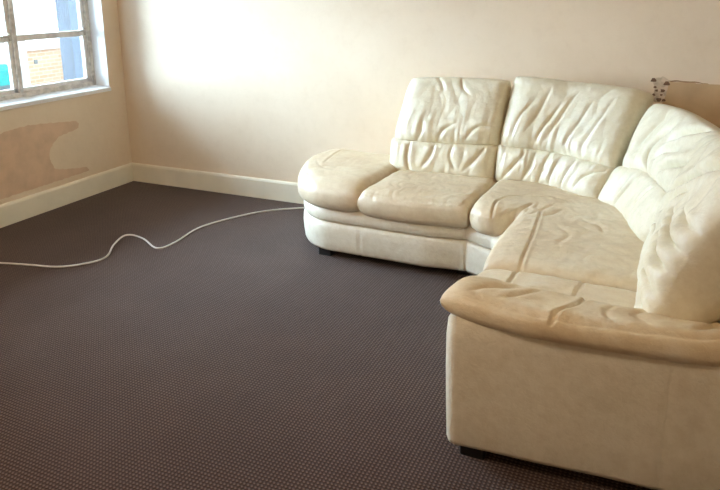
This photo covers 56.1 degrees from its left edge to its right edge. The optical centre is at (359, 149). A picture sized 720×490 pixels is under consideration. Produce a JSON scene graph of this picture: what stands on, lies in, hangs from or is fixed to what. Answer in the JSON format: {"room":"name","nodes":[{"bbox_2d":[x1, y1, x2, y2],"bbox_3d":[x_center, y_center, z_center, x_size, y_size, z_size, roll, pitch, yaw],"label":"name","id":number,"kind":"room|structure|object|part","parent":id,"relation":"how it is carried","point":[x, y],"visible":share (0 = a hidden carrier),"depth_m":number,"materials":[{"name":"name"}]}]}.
{"room":"living room","nodes":[
{"label":"living room","id":0,"kind":"room"},
{"bbox_2d":[0,0,131,204],"bbox_3d":[-3.586,-0.330,2.842,0.461,2.620,6.534,5,15,24],"label":"wall","id":1,"kind":"structure","parent":0,"point":[44,146],"depth_m":5.25,"materials":[{"name":"paint"}]},
{"bbox_2d":[0,0,110,110],"bbox_3d":[-2.746,-0.969,4.560,0.498,1.447,2.185,5,15,24],"label":"window","id":2,"kind":"structure","parent":1,"relation":"in","point":[81,36],"depth_m":5.47,"materials":[{"name":"white paint"}]},
{"bbox_3d":[-2.688,-0.986,4.547,0.037,1.309,0.681,5,15,24],"label":"sash","id":3,"kind":"part","parent":2,"relation":"part of","materials":[{"name":"paint"}]},
{"bbox_3d":[-2.391,-1.137,5.168,0.037,1.309,0.656,5,15,24],"label":"sash","id":4,"kind":"part","parent":2,"relation":"part of","materials":[{"name":"paint"}]},
{"bbox_3d":[-2.609,-0.286,4.661,0.216,0.048,2.185,5,15,24],"label":"sill","id":5,"kind":"part","parent":2,"relation":"part of","materials":[{"name":"white paint"}]},
{"bbox_2d":[0,163,132,227],"bbox_3d":[-3.353,0.888,3.026,0.022,0.160,6.534,5,15,24],"label":"baseboard","id":6,"kind":"structure","parent":1,"relation":"attached to","point":[23,208],"depth_m":5.22,"materials":[{"name":"beige paint"}]},
{"bbox_2d":[0,181,655,489],"bbox_3d":[-0.856,1.261,1.925,5.722,0.120,6.734,5,15,24],"label":"floor","id":7,"kind":"structure","parent":0,"point":[233,354],"depth_m":3.02,"materials":[{"name":"brown carpet"}]},
{"bbox_2d":[0,207,304,267],"bbox_3d":[-1.352,0.582,4.491,2.770,0.033,0.530,-6,14,-22],"label":"power cable","id":8,"kind":"object","parent":7,"relation":"on","point":[118,239],"visible":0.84,"depth_m":4.40,"materials":[{"name":"white plastic"}]},
{"bbox_2d":[298,77,719,489],"bbox_3d":[0.532,0.291,3.361,2.620,1.074,2.342,5,15,24],"label":"sofa","id":9,"kind":"object","parent":7,"relation":"on","point":[583,219],"visible":1,"depth_m":2.75,"materials":[{"name":"beige leather"}]},
{"bbox_2d":[298,149,396,211],"bbox_3d":[-0.070,0.185,4.414,0.638,0.219,0.917,5,15,24],"label":"cushion","id":10,"kind":"object","parent":9,"relation":"on","point":[334,180],"depth_m":4.13,"materials":[{"name":"beige leather"}]},
{"bbox_3d":[0.603,0.638,3.587,2.562,0.183,1.975,5,15,24],"label":"panel","id":11,"kind":"part","parent":9,"relation":"part of","materials":[{"name":"beige leather"}]},
{"bbox_3d":[0.601,0.499,3.554,2.562,0.111,1.975,5,15,24],"label":"seat rail","id":12,"kind":"part","parent":9,"relation":"part of","materials":[{"name":"beige leather"}]},
{"bbox_2d":[357,170,497,227],"bbox_3d":[0.431,0.273,4.071,0.682,0.190,0.735,5,15,24],"label":"seat cushion","id":13,"kind":"object","parent":9,"relation":"on","point":[391,198],"depth_m":3.86,"materials":[{"name":"beige leather"}]},
{"bbox_2d":[395,77,510,144],"bbox_3d":[0.580,-0.235,4.299,0.711,0.447,0.302,5,15,24],"label":"pillow","id":14,"kind":"object","parent":9,"relation":"on","point":[435,110],"depth_m":4.19,"materials":[{"name":"beige leather"}]},
{"bbox_2d":[477,269,635,307],"bbox_3d":[0.735,0.635,2.499,0.757,0.156,0.573,5,15,24],"label":"seat cushion","id":15,"kind":"object","parent":9,"relation":"on","point":[607,292],"depth_m":2.64,"materials":[{"name":"beige leather"}]},
{"bbox_2d":[469,180,643,291],"bbox_3d":[1.042,0.413,3.437,1.008,0.188,1.426,5,15,24],"label":"seat cushion","id":16,"kind":"object","parent":9,"relation":"on","point":[542,227],"depth_m":3.19,"materials":[{"name":"beige leather"}]},
{"bbox_2d":[500,77,653,167],"bbox_3d":[1.249,-0.165,3.975,0.793,0.487,0.406,11,18,40],"label":"pillow","id":17,"kind":"object","parent":9,"relation":"on","point":[545,122],"depth_m":3.89,"materials":[{"name":"beige leather"}]},
{"bbox_3d":[0.802,0.792,2.203,1.042,0.515,0.198,4,14,21],"label":"arm panel","id":18,"kind":"part","parent":9,"relation":"part of","materials":[{"name":"beige leather"}]},
{"bbox_2d":[622,104,719,191],"bbox_3d":[1.544,0.035,3.252,0.361,0.398,1.062,1,13,6],"label":"pillow","id":19,"kind":"object","parent":9,"relation":"on","point":[658,140],"depth_m":3.33,"materials":[{"name":"beige leather"}]},
{"bbox_2d":[640,137,719,323],"bbox_3d":[1.256,0.245,2.421,0.423,0.550,0.916,5,15,24],"label":"pillow","id":20,"kind":"object","parent":9,"relation":"on","point":[680,254],"depth_m":2.10,"materials":[{"name":"beige leather"}]},
{"bbox_2d":[117,0,719,182],"bbox_3d":[0.380,-0.807,4.650,6.082,2.620,0.204,5,15,24],"label":"wall","id":21,"kind":"structure","parent":0,"point":[248,88],"depth_m":4.85,"materials":[{"name":"paint"}]},
{"bbox_2d":[132,163,303,203],"bbox_3d":[0.512,0.429,4.763,5.522,0.160,0.022,5,15,24],"label":"baseboard","id":22,"kind":"structure","parent":21,"relation":"attached to","point":[285,191],"depth_m":5.51,"materials":[{"name":"beige paint"}]},
{"label":"outside","id":23,"kind":"structure","parent":0,"visible":0},
{"bbox_3d":[-22.975,-0.840,27.775,55.288,0.200,90.000,5,15,24],"label":"ground","id":24,"kind":"structure","parent":23,"visible":0},
{"bbox_2d":[0,0,30,90],"bbox_3d":[-14.620,-2.525,16.432,7.500,8.100,9.750,5,15,24],"label":"building","id":25,"kind":"structure","parent":24,"relation":"on","point":[5,84],"depth_m":19.11,"materials":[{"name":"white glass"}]},
{"bbox_2d":[24,28,63,85],"bbox_3d":[-11.547,-2.406,25.287,8.000,3.720,8.300,5,15,24],"label":"brick building","id":26,"kind":"structure","parent":24,"relation":"on","point":[44,58],"depth_m":20.44,"materials":[{"name":"beige brick"}]}
]}

